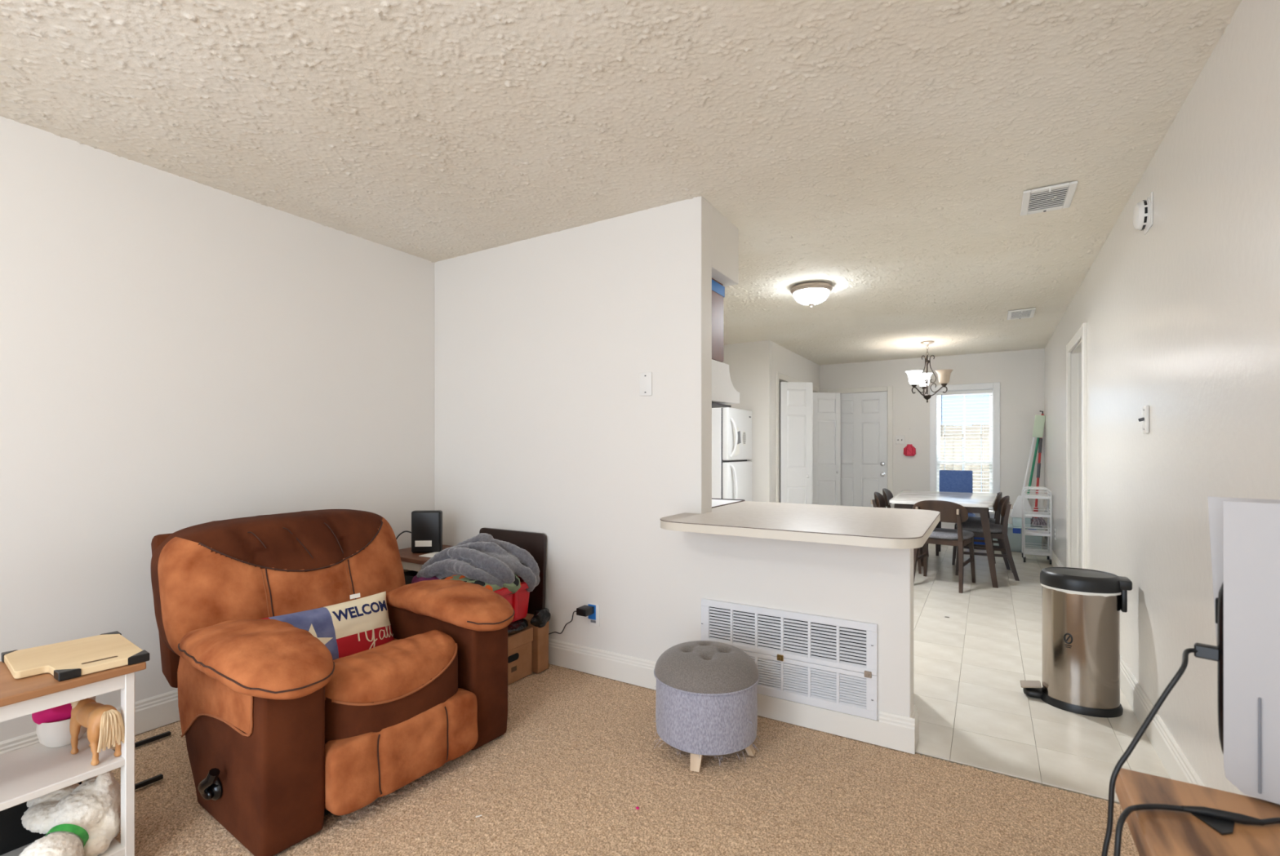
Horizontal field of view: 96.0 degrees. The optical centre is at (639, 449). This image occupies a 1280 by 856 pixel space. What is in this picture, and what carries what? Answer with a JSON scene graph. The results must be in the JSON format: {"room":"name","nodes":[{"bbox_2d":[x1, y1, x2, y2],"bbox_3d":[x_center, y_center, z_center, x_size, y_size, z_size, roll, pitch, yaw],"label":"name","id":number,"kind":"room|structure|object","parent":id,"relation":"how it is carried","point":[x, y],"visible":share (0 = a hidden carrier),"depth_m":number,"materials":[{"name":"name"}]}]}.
{"room":"living room","nodes":[
{"label":"living room","id":0,"kind":"room"},
{"bbox_2d":[0,115,434,742],"bbox_3d":[-1.039,0.008,4.394,0.100,2.510,10.650,0,0,31],"label":"wall","id":1,"kind":"structure","parent":0,"point":[177,353],"depth_m":2.52,"materials":[{"name":"white paint"}]},
{"bbox_2d":[0,689,180,755],"bbox_3d":[-2.516,1.145,1.834,0.017,0.136,4.540,0,0,31],"label":"baseboard","id":2,"kind":"structure","parent":1,"relation":"attached to","point":[161,710],"depth_m":2.48,"materials":[{"name":"white paint"}]},
{"bbox_2d":[0,0,1242,365],"bbox_3d":[0.620,-1.223,3.452,3.814,0.010,10.652,0,0,31],"label":"ceiling","id":3,"kind":"structure","parent":0,"point":[885,153],"depth_m":2.13,"materials":[{"name":"white paint"}]},
{"bbox_2d":[790,282,832,309],"bbox_3d":[1.288,-1.139,4.331,0.304,0.169,0.304,0,0,31],"label":"ceiling lamp","id":4,"kind":"object","parent":3,"relation":"attached to","point":[811,294],"visible":1,"depth_m":4.24,"materials":[{"name":"white glass"}]},
{"bbox_2d":[905,341,953,402],"bbox_3d":[3.256,-0.876,6.596,0.478,0.695,0.478,0,0,0],"label":"chandelier","id":5,"kind":"object","parent":3,"relation":"hanging from","point":[915,377],"visible":1,"depth_m":6.52,"materials":[{"name":"white glass"}]},
{"bbox_2d":[1007,307,1035,319],"bbox_3d":[3.432,-1.212,5.188,0.203,0.029,0.370,0,0,31],"label":"ceiling vent","id":6,"kind":"object","parent":3,"relation":"in","point":[1028,313],"visible":1,"depth_m":5.17,"materials":[{"name":"white plastic"}]},
{"bbox_2d":[1020,180,1078,216],"bbox_3d":[1.983,-1.212,2.805,0.208,0.029,0.312,0,0,31],"label":"ceiling vent","id":7,"kind":"object","parent":3,"relation":"in","point":[1042,204],"visible":1,"depth_m":2.79,"materials":[{"name":"white plastic"}]},
{"bbox_2d":[81,543,1171,855],"bbox_3d":[0.697,1.223,3.405,3.915,0.021,10.550,0,0,31],"label":"floor","id":8,"kind":"structure","parent":0,"point":[571,770],"depth_m":2.11,"materials":[{"name":"carpet"}]},
{"bbox_2d":[0,661,146,855],"bbox_3d":[-1.905,0.913,1.218,0.369,0.600,1.257,0,0,31],"label":"console shelf","id":9,"kind":"object","parent":8,"relation":"on","point":[27,774],"visible":0.47,"depth_m":1.58,"materials":[{"name":"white wood"}]},
{"bbox_2d":[0,782,81,855],"bbox_3d":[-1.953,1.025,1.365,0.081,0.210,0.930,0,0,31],"label":"fabric bin","id":10,"kind":"object","parent":9,"relation":"on","point":[13,836],"visible":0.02,"depth_m":1.62,"materials":[{"name":"black fabric"}]},
{"bbox_2d":[35,718,87,747],"bbox_3d":[-1.727,0.836,1.725,0.114,0.081,0.114,0,0,31],"label":"ceramic cup","id":11,"kind":"object","parent":9,"relation":"on","point":[51,735],"visible":0.59,"depth_m":1.68,"materials":[{"name":"beige ceramic"}]},
{"bbox_2d":[31,703,71,724],"bbox_3d":[-1.730,0.775,1.720,0.090,0.082,0.121,0,0,31],"label":"cloth","id":12,"kind":"object","parent":11,"relation":"in","point":[62,713],"visible":0.4,"depth_m":1.68,"materials":[{"name":"pink fabric"}]},
{"bbox_2d":[18,771,120,855],"bbox_3d":[-1.582,1.042,1.604,0.213,0.219,0.358,0,0,-40],"label":"stuffed animal","id":13,"kind":"object","parent":9,"relation":"on","point":[83,820],"visible":0.91,"depth_m":1.60},
{"bbox_2d":[0,631,149,681],"bbox_3d":[-1.635,0.601,1.668,0.352,0.023,0.255,0,0,36],"label":"cutting board","id":14,"kind":"object","parent":9,"relation":"on","point":[73,659],"visible":1,"depth_m":1.64,"materials":[{"name":"brown wood"}]},
{"bbox_2d":[69,697,124,765],"bbox_3d":[-1.592,0.763,1.664,0.271,0.231,0.075,0,0,25],"label":"horse","id":15,"kind":"object","parent":9,"relation":"on","point":[104,724],"visible":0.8,"depth_m":1.62},
{"bbox_2d":[113,731,171,751],"bbox_3d":[-2.171,1.201,2.133,0.018,0.016,0.710,0,0,31],"label":"floor strip","id":16,"kind":"object","parent":8,"relation":"on","point":[157,737],"visible":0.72,"depth_m":2.38,"materials":[{"name":"black plastic"}]},
{"bbox_2d":[134,774,163,790],"bbox_3d":[-1.923,1.201,1.835,0.018,0.016,0.655,0,0,31],"label":"floor strip","id":17,"kind":"object","parent":8,"relation":"on","point":[159,777],"visible":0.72,"depth_m":2.07,"materials":[{"name":"black plastic"}]},
{"bbox_2d":[151,509,514,855],"bbox_3d":[-1.238,0.752,2.341,1.167,0.922,1.074,0,0,35],"label":"recliner","id":18,"kind":"object","parent":8,"relation":"on","point":[282,735],"visible":0.94,"depth_m":2.04,"materials":[{"name":"brown leather"}]},
{"bbox_2d":[151,509,405,656],"bbox_3d":[-1.512,0.560,2.544,0.484,0.538,0.950,0,0,35],"label":"cushion","id":19,"kind":"object","parent":18,"relation":"on","point":[261,566],"depth_m":2.34,"materials":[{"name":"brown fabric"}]},
{"bbox_2d":[258,591,394,660],"bbox_3d":[-1.247,0.751,2.328,0.161,0.268,0.531,0,0,35],"label":"throw pillow","id":20,"kind":"object","parent":18,"relation":"on","point":[347,628],"visible":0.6,"depth_m":2.34,"materials":[{"name":"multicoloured fabric"}]},
{"bbox_2d":[308,624,333,644],"bbox_3d":[-1.262,0.753,2.216,0.055,0.150,0.156,0,0,35],"label":"print","id":21,"kind":"object","parent":20,"relation":"attached to","point":[324,633],"depth_m":2.26,"materials":[{"name":"beige"}]},
{"bbox_2d":[324,630,457,743],"bbox_3d":[-1.154,0.888,2.282,0.865,0.320,0.570,0,0,35],"label":"seat cushion","id":22,"kind":"object","parent":18,"relation":"on","point":[401,690],"depth_m":2.01,"materials":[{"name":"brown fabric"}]},
{"bbox_2d":[399,545,453,572],"bbox_3d":[-1.261,0.913,3.456,0.440,0.600,0.415,0,0,31],"label":"end table","id":23,"kind":"object","parent":8,"relation":"on","point":[410,561],"visible":0.13,"depth_m":3.28,"materials":[{"name":"brown wood"}]},
{"bbox_2d":[404,570,418,585],"bbox_3d":[-1.277,0.812,3.439,0.240,0.159,0.230,0,0,31],"label":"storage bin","id":24,"kind":"object","parent":23,"relation":"on","point":[409,575],"visible":0.03,"depth_m":3.36,"materials":[{"name":"black plastic"}]},
{"bbox_2d":[395,510,442,552],"bbox_3d":[-1.337,0.488,3.425,0.318,0.246,0.081,0,0,4],"label":"router","id":25,"kind":"object","parent":23,"relation":"on","point":[426,532],"visible":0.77,"depth_m":3.39,"materials":[{"name":"black plastic"}]},
{"bbox_2d":[418,551,439,557],"bbox_3d":[-1.139,0.610,3.397,0.140,0.006,0.300,0,0,23],"label":"stack","id":26,"kind":"object","parent":23,"relation":"on","point":[432,554],"visible":0.3,"depth_m":3.29,"materials":[{"name":"white paper"}]},
{"bbox_2d":[479,528,546,614],"bbox_3d":[-0.762,0.846,3.383,0.516,0.735,0.049,0,0,31],"label":"tray","id":27,"kind":"object","parent":8,"relation":"on","point":[533,543],"visible":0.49,"depth_m":3.28,"materials":[{"name":"black wood"}]},
{"bbox_2d":[507,626,533,685],"bbox_3d":[-0.841,1.086,3.042,0.387,0.250,0.390,0,0,31],"label":"cardboard box","id":28,"kind":"object","parent":8,"relation":"on","point":[519,643],"visible":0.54,"depth_m":3.02,"materials":[{"name":"brown cardboard"}]},
{"bbox_2d":[507,608,551,635],"bbox_3d":[-0.797,0.918,3.080,0.460,0.102,0.506,0,0,31],"label":"trash bag","id":29,"kind":"object","parent":28,"relation":"on","point":[540,618],"visible":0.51,"depth_m":3.09,"materials":[{"name":"black plastic"}]},
{"bbox_2d":[493,575,529,622],"bbox_3d":[-0.834,0.801,3.050,0.418,0.200,0.418,0,0,31],"label":"tub","id":30,"kind":"object","parent":29,"relation":"on","point":[519,601],"visible":0.15,"depth_m":3.02,"materials":[{"name":"red plastic"}]},
{"bbox_2d":[411,575,439,583],"bbox_3d":[-1.125,0.719,3.110,0.212,0.117,0.199,0,0,31],"label":"cloth","id":31,"kind":"object","parent":30,"relation":"in","point":[415,580],"visible":0.16,"depth_m":3.04,"materials":[{"name":"purple fabric"}]},
{"bbox_2d":[440,575,503,591],"bbox_3d":[-0.868,0.695,2.939,0.348,0.125,0.271,0,0,31],"label":"cloth","id":32,"kind":"object","parent":30,"relation":"on","point":[493,588],"visible":0.16,"depth_m":2.86,"materials":[{"name":"green fabric"}]},
{"bbox_2d":[416,533,539,592],"bbox_3d":[-0.899,0.614,3.109,0.659,0.302,0.404,0,0,31],"label":"fleece blanket","id":33,"kind":"object","parent":30,"relation":"on","point":[482,557],"visible":0.85,"depth_m":2.99,"materials":[{"name":"grey fabric"}]},
{"bbox_2d":[502,574,521,594],"bbox_3d":[-0.674,0.695,2.974,0.109,0.102,0.120,0,0,31],"label":"cloth","id":34,"kind":"object","parent":30,"relation":"on","point":[516,585],"visible":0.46,"depth_m":2.94,"materials":[{"name":"green fabric"}]},
{"bbox_2d":[523,613,548,673],"bbox_3d":[-0.695,1.071,3.246,0.396,0.281,0.094,0,0,31],"label":"cardboard box","id":35,"kind":"object","parent":8,"relation":"on","point":[540,635],"visible":0.33,"depth_m":3.13,"materials":[{"name":"brown cardboard"}]},
{"bbox_2d":[653,640,759,772],"bbox_3d":[0.269,1.014,2.355,0.447,0.398,0.438,0,0,22],"label":"ottoman","id":36,"kind":"object","parent":8,"relation":"on","point":[706,700],"visible":1,"depth_m":2.19,"materials":[{"name":"grey fabric"}]},
{"bbox_2d":[654,640,758,693],"bbox_3d":[0.270,0.869,2.354,0.422,0.108,0.422,0,0,31],"label":"cushion","id":37,"kind":"object","parent":36,"relation":"on","point":[696,667],"depth_m":2.23,"materials":[{"name":"grey fabric"}]},
{"bbox_2d":[711,497,744,508],"bbox_3d":[0.139,0.703,3.408,0.776,0.980,0.644,0,0,31],"label":"stove","id":38,"kind":"object","parent":8,"relation":"on","point":[716,503],"visible":0.04,"depth_m":3.40,"materials":[{"name":"white ceramic"}]},
{"bbox_2d":[711,499,742,506],"bbox_3d":[0.135,0.319,3.404,0.774,0.018,0.632,0,0,31],"label":"cooktop","id":39,"kind":"object","parent":38,"relation":"in","point":[715,503],"depth_m":3.37,"materials":[{"name":"white ceramic"}]},
{"bbox_2d":[711,407,752,501],"bbox_3d":[0.815,0.381,6.356,0.788,1.625,0.725,0,0,31],"label":"refrigerator","id":40,"kind":"object","parent":8,"relation":"on","point":[731,475],"visible":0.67,"depth_m":5.96,"materials":[{"name":"white metal"}]},
{"bbox_2d":[733,427,739,456],"bbox_3d":[1.018,-0.082,6.078,0.002,0.307,0.179,0,0,31],"label":"paper sheet","id":41,"kind":"object","parent":40,"relation":"attached to","point":[737,451],"visible":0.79,"depth_m":6.08,"materials":[{"name":"white paper"}]},
{"bbox_2d":[737,431,740,444],"bbox_3d":[1.044,-0.122,6.120,0.003,0.149,0.141,0,0,31],"label":"paper card","id":42,"kind":"object","parent":40,"relation":"attached to","point":[739,432],"visible":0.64,"depth_m":6.14,"materials":[{"name":"grey paper"}]},
{"bbox_2d":[742,430,746,445],"bbox_3d":[1.135,-0.122,6.270,0.004,0.167,0.104,0,0,31],"label":"magnet","id":43,"kind":"object","parent":40,"relation":"attached to","point":[744,437],"visible":1,"depth_m":6.26,"materials":[{"name":"grey plastic"}]},
{"bbox_2d":[871,492,923,573],"bbox_3d":[2.617,0.830,5.918,0.518,0.767,0.455,0,0,29],"label":"dining chair","id":44,"kind":"object","parent":8,"relation":"on","point":[878,501],"visible":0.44,"depth_m":5.88,"materials":[{"name":"brown wood"}]},
{"bbox_2d":[882,488,928,556],"bbox_3d":[2.934,0.830,6.463,0.518,0.767,0.455,0,0,31],"label":"dining chair","id":45,"kind":"object","parent":8,"relation":"on","point":[887,495],"visible":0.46,"depth_m":6.60,"materials":[{"name":"brown wood"}]},
{"bbox_2d":[911,500,975,593],"bbox_3d":[2.720,0.830,5.178,0.455,0.767,0.518,0,0,40],"label":"dining chair","id":46,"kind":"object","parent":8,"relation":"on","point":[950,512],"visible":0.65,"depth_m":5.02,"materials":[{"name":"wood"}]},
{"bbox_2d":[888,490,998,588],"bbox_3d":[3.053,0.845,5.785,0.935,0.737,1.514,0,0,31],"label":"dining table","id":47,"kind":"object","parent":8,"relation":"on","point":[974,503],"visible":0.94,"depth_m":5.33,"materials":[{"name":"wood"}]},
{"bbox_2d":[935,470,975,555],"bbox_3d":[3.631,0.731,6.636,0.400,0.965,0.435,0,0,31],"label":"chair","id":48,"kind":"object","parent":8,"relation":"on","point":[950,481],"visible":0.29,"depth_m":6.75,"materials":[{"name":"blue fabric"}]},
{"bbox_2d":[973,537,985,545],"bbox_3d":[4.134,1.103,7.083,0.270,0.220,0.260,0,0,31],"label":"plastic crate","id":49,"kind":"object","parent":8,"relation":"on","point":[975,538],"visible":0.02,"depth_m":6.96,"materials":[{"name":"blue plastic"}]},
{"bbox_2d":[951,492,1010,569],"bbox_3d":[3.604,0.830,6.095,0.518,0.767,0.455,0,0,30],"label":"dining chair","id":50,"kind":"object","parent":8,"relation":"on","point":[996,520],"visible":0.5,"depth_m":5.92,"materials":[{"name":"brown wood"}]},
{"bbox_2d":[955,495,1019,581],"bbox_3d":[3.369,0.830,5.607,0.518,0.767,0.455,0,0,29],"label":"dining chair","id":51,"kind":"object","parent":8,"relation":"on","point":[997,531],"visible":0.88,"depth_m":5.43,"materials":[{"name":"brown wood"}]},
{"bbox_2d":[992,524,1044,552],"bbox_3d":[4.500,1.063,6.916,0.560,0.290,0.357,0,0,31],"label":"tub","id":52,"kind":"object","parent":8,"relation":"on","point":[1014,534],"visible":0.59,"depth_m":6.76,"materials":[{"name":"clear plastic"}]},
{"bbox_2d":[1009,437,1035,527],"bbox_3d":[4.605,0.374,6.921,0.268,1.087,0.311,0,0,31],"label":"broom","id":53,"kind":"object","parent":52,"relation":"on","point":[1016,513],"visible":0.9,"depth_m":6.82,"materials":[{"name":"white plastic"}]},
{"bbox_2d":[1012,517,1031,527],"bbox_3d":[4.527,0.862,6.834,0.180,0.110,0.070,0,0,31],"label":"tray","id":54,"kind":"object","parent":53,"relation":"on","point":[1016,522],"depth_m":6.81,"materials":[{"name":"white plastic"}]},
{"bbox_2d":[1026,414,1045,500],"bbox_3d":[4.756,0.250,6.970,0.252,1.331,0.066,0,0,18],"label":"mop","id":55,"kind":"object","parent":52,"relation":"on","point":[1039,421],"visible":0.92,"depth_m":6.95,"materials":[{"name":"green plastic"}]},
{"bbox_2d":[1031,410,1047,526],"bbox_3d":[4.721,0.217,6.890,0.248,1.371,0.350,0,0,31],"label":"mop","id":56,"kind":"object","parent":52,"relation":"on","point":[1035,521],"visible":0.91,"depth_m":6.86,"materials":[{"name":"red"}]},
{"bbox_2d":[1022,486,1052,564],"bbox_3d":[4.306,0.814,6.255,0.254,0.798,0.343,0,0,31],"label":"rolling cart","id":57,"kind":"object","parent":8,"relation":"on","point":[1048,496],"visible":1,"depth_m":6.18,"materials":[{"name":"white metal"}]},
{"bbox_2d":[1025,493,1049,499],"bbox_3d":[4.306,0.514,6.255,0.224,0.028,0.290,0,0,31],"label":"shelf","id":58,"kind":"object","parent":57,"relation":"attached to","point":[1045,496],"depth_m":6.16,"materials":[{"name":"white metal"}]},
{"bbox_2d":[1025,511,1049,517],"bbox_3d":[4.306,0.709,6.255,0.224,0.028,0.290,0,0,31],"label":"shelf","id":59,"kind":"object","parent":57,"relation":"attached to","point":[1036,514],"depth_m":6.15,"materials":[{"name":"white metal"}]},
{"bbox_2d":[1025,529,1049,537],"bbox_3d":[4.306,0.909,6.255,0.224,0.028,0.290,0,0,31],"label":"shelf","id":60,"kind":"object","parent":57,"relation":"attached to","point":[1028,532],"depth_m":6.17,"materials":[{"name":"white metal"}]},
{"bbox_2d":[1025,547,1049,555],"bbox_3d":[4.306,1.114,6.255,0.224,0.028,0.290,0,0,31],"label":"shelf","id":61,"kind":"object","parent":57,"relation":"attached to","point":[1028,551],"depth_m":6.16,"materials":[{"name":"white metal"}]},
{"bbox_2d":[1020,567,1132,718],"bbox_3d":[2.070,0.898,2.751,0.421,0.629,0.261,0,0,31],"label":"trash can","id":62,"kind":"object","parent":8,"relation":"on","point":[1081,608],"visible":1,"depth_m":2.64,"materials":[{"name":"silver metal"}]},
{"bbox_2d":[1115,768,1279,855],"bbox_3d":[0.512,0.843,0.134,0.412,0.740,1.458,0,0,31],"label":"side table","id":63,"kind":"object","parent":8,"relation":"on","point":[1154,833],"visible":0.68,"depth_m":0.74,"materials":[{"name":"brown wood"}]},
{"bbox_2d":[1113,804,1279,855],"bbox_3d":[0.781,0.612,0.693,0.372,0.302,0.096,0,0,22],"label":"power cable","id":64,"kind":"object","parent":63,"relation":"on","point":[1223,822],"visible":1,"depth_m":0.73,"materials":[{"name":"black plastic"}]},
{"bbox_2d":[1207,496,1279,804],"bbox_3d":[0.914,0.270,0.731,0.092,0.398,0.279,0,0,-43],"label":"game console","id":65,"kind":"object","parent":63,"relation":"on","point":[1245,533],"visible":1,"depth_m":0.78,"materials":[{"name":"grey plastic"}]},
{"bbox_2d":[1101,642,1217,855],"bbox_3d":[0.737,0.737,0.833,0.202,0.913,0.076,0,0,2],"label":"cable","id":66,"kind":"object","parent":65,"relation":"attached to","point":[1201,651],"visible":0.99,"depth_m":0.80,"materials":[{"name":"black plastic"}]},
{"bbox_2d":[434,196,913,719],"bbox_3d":[-0.100,0.008,3.100,2.845,2.510,0.125,0,0,31],"label":"wall","id":67,"kind":"structure","parent":0,"point":[543,344],"depth_m":3.06,"materials":[{"name":"white paint"}]},
{"bbox_2d":[548,605,594,635],"bbox_3d":[-0.406,0.952,3.156,0.326,0.207,0.076,0,0,31],"label":"charger","id":68,"kind":"object","parent":67,"relation":"attached to","point":[584,611],"visible":0.95,"depth_m":3.07,"materials":[{"name":"black plastic"}]},
{"bbox_2d":[587,603,599,626],"bbox_3d":[-0.250,0.895,3.112,0.074,0.120,0.008,0,0,31],"label":"wall outlet","id":69,"kind":"object","parent":67,"relation":"attached to","point":[593,620],"visible":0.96,"depth_m":3.10,"materials":[{"name":"white plastic"}]},
{"bbox_2d":[640,372,652,395],"bbox_3d":[0.029,-0.333,2.943,0.072,0.120,0.009,0,0,31],"label":"blank plate","id":70,"kind":"object","parent":67,"relation":"attached to","point":[646,378],"visible":1,"depth_m":2.94,"materials":[{"name":"white plastic"}]},
{"bbox_2d":[711,278,724,362],"bbox_3d":[0.062,-0.701,3.277,0.760,0.432,0.342,0,0,31],"label":"upper cabinet","id":71,"kind":"object","parent":67,"relation":"attached to","point":[717,289],"visible":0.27,"depth_m":3.15,"materials":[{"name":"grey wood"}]},
{"bbox_2d":[711,359,739,408],"bbox_3d":[0.121,-0.365,3.377,0.758,0.233,0.573,0,0,31],"label":"range hood","id":72,"kind":"object","parent":71,"relation":"attached to","point":[723,392],"visible":0.26,"depth_m":3.22,"materials":[{"name":"white metal"}]},
{"bbox_2d":[548,638,918,754],"bbox_3d":[-0.095,1.145,3.093,2.862,0.136,0.152,0,0,31],"label":"baseboard","id":73,"kind":"structure","parent":67,"relation":"attached to","point":[893,731],"depth_m":2.55,"materials":[{"name":"white paint"}]},
{"bbox_2d":[701,598,877,720],"bbox_3d":[0.633,0.917,2.569,0.794,0.394,0.026,0,0,31],"label":"air vent","id":74,"kind":"object","parent":67,"relation":"in","point":[820,661],"visible":0.8,"depth_m":2.52,"materials":[{"name":"white metal"}]},
{"bbox_2d":[660,501,940,549],"bbox_3d":[0.788,0.331,2.733,1.076,0.039,1.105,0,0,31],"label":"countertop","id":75,"kind":"structure","parent":67,"relation":"on","point":[864,526],"depth_m":2.44,"materials":[{"name":"beige laminate"}]},
{"bbox_2d":[711,205,738,286],"bbox_3d":[-0.368,-1.083,3.547,1.924,0.329,0.366,0,0,31],"label":"wall","id":76,"kind":"structure","parent":0,"point":[725,235],"depth_m":3.05,"materials":[{"name":"white paint"}]},
{"bbox_2d":[722,340,772,502],"bbox_3d":[1.050,0.008,6.783,1.010,2.510,0.100,0,0,31],"label":"wall","id":77,"kind":"structure","parent":0,"point":[750,363],"depth_m":6.55,"materials":[{"name":"white paint"}]},
{"bbox_2d":[772,342,819,502],"bbox_3d":[2.021,0.008,7.511,0.100,2.510,2.150,0,0,31],"label":"wall","id":78,"kind":"structure","parent":0,"point":[785,362],"depth_m":6.94,"materials":[{"name":"white paint"}]},
{"bbox_2d":[779,382,813,504],"bbox_3d":[1.901,0.205,6.875,0.318,1.985,0.519,0,0,31],"label":"door","id":79,"kind":"structure","parent":78,"relation":"in","point":[796,398],"depth_m":6.75,"materials":[{"name":"white wood"}]},
{"bbox_2d":[776,372,819,502],"bbox_3d":[2.047,0.158,7.536,0.114,2.110,1.960,0,0,31],"label":"trim","id":80,"kind":"structure","parent":78,"relation":"attached to","point":[780,377],"depth_m":6.70,"materials":[{"name":"white paint"}]},
{"bbox_2d":[813,392,840,506],"bbox_3d":[2.608,0.205,8.046,0.331,1.985,0.375,0,0,31],"label":"door","id":81,"kind":"structure","parent":78,"relation":"in","point":[826,406],"depth_m":8.00,"materials":[{"name":"white wood"}]},
{"bbox_2d":[778,348,1044,537],"bbox_3d":[3.390,0.008,8.022,3.935,2.510,0.140,0,0,31],"label":"wall","id":82,"kind":"structure","parent":0,"point":[1020,375],"depth_m":7.48,"materials":[{"name":"white paint"}]},
{"bbox_2d":[823,386,893,508],"bbox_3d":[3.100,0.173,8.186,0.930,2.080,0.156,0,0,31],"label":"trim","id":83,"kind":"structure","parent":82,"relation":"attached to","point":[889,389],"depth_m":7.91,"materials":[{"name":"white paint"}]},
{"bbox_2d":[840,391,887,507],"bbox_3d":[3.080,0.201,8.152,0.796,2.000,0.092,0,0,31],"label":"door","id":84,"kind":"structure","parent":82,"relation":"in","point":[864,415],"depth_m":8.12,"materials":[{"name":"white wood"}]},
{"bbox_2d":[895,435,904,444],"bbox_3d":[3.537,-0.129,7.836,0.116,0.120,0.025,0,0,31],"label":"light switch","id":85,"kind":"object","parent":82,"relation":"attached to","point":[899,439],"visible":1,"depth_m":7.84,"materials":[{"name":"white plastic"}]},
{"bbox_2d":[903,430,915,456],"bbox_3d":[3.634,-0.091,7.760,0.154,0.367,0.057,0,0,31],"label":"wall ornament","id":86,"kind":"object","parent":82,"relation":"attached to","point":[908,451],"visible":1,"depth_m":7.74,"materials":[{"name":"red fabric"}]},
{"bbox_2d":[929,382,1000,518],"bbox_3d":[4.220,0.019,7.497,0.816,1.727,0.178,0,0,31],"label":"window","id":87,"kind":"structure","parent":82,"relation":"in","point":[935,425],"depth_m":7.52,"materials":[{"name":"white glass"}]},
{"bbox_2d":[937,389,992,510],"bbox_3d":[4.213,0.009,7.484,0.624,1.535,0.072,0,0,31],"label":"window blind","id":88,"kind":"object","parent":87,"relation":"attached to","point":[988,391],"visible":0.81,"depth_m":7.46,"materials":[{"name":"white plastic"}]},
{"bbox_2d":[1044,0,1279,798],"bbox_3d":[2.255,0.008,2.464,0.125,2.510,10.750,0,0,31],"label":"wall","id":89,"kind":"structure","parent":0,"point":[1181,317],"depth_m":1.99,"materials":[{"name":"white paint"}]},
{"bbox_2d":[1066,322,1086,568],"bbox_3d":[3.425,0.163,4.427,0.144,2.100,1.000,0,0,31],"label":"trim","id":90,"kind":"structure","parent":89,"relation":"attached to","point":[1076,349],"depth_m":4.78,"materials":[{"name":"white paint"}]},
{"bbox_2d":[1043,537,1204,786],"bbox_3d":[2.194,1.145,2.501,0.017,0.136,10.550,0,0,31],"label":"baseboard","id":91,"kind":"structure","parent":89,"relation":"attached to","point":[1177,766],"depth_m":2.30,"materials":[{"name":"white paint"}]},
{"bbox_2d":[1133,191,1152,235],"bbox_3d":[2.167,-1.012,2.487,0.048,0.140,0.144,0,0,31],"label":"smoke detector","id":92,"kind":"object","parent":89,"relation":"attached to","point":[1143,210],"visible":1,"depth_m":2.45,"materials":[{"name":"white plastic"}]},
{"bbox_2d":[1137,405,1149,433],"bbox_3d":[2.189,-0.129,2.507,0.031,0.120,0.072,0,0,31],"label":"light switch","id":93,"kind":"object","parent":89,"relation":"attached to","point":[1145,410],"visible":1,"depth_m":2.48,"materials":[{"name":"white plastic"}]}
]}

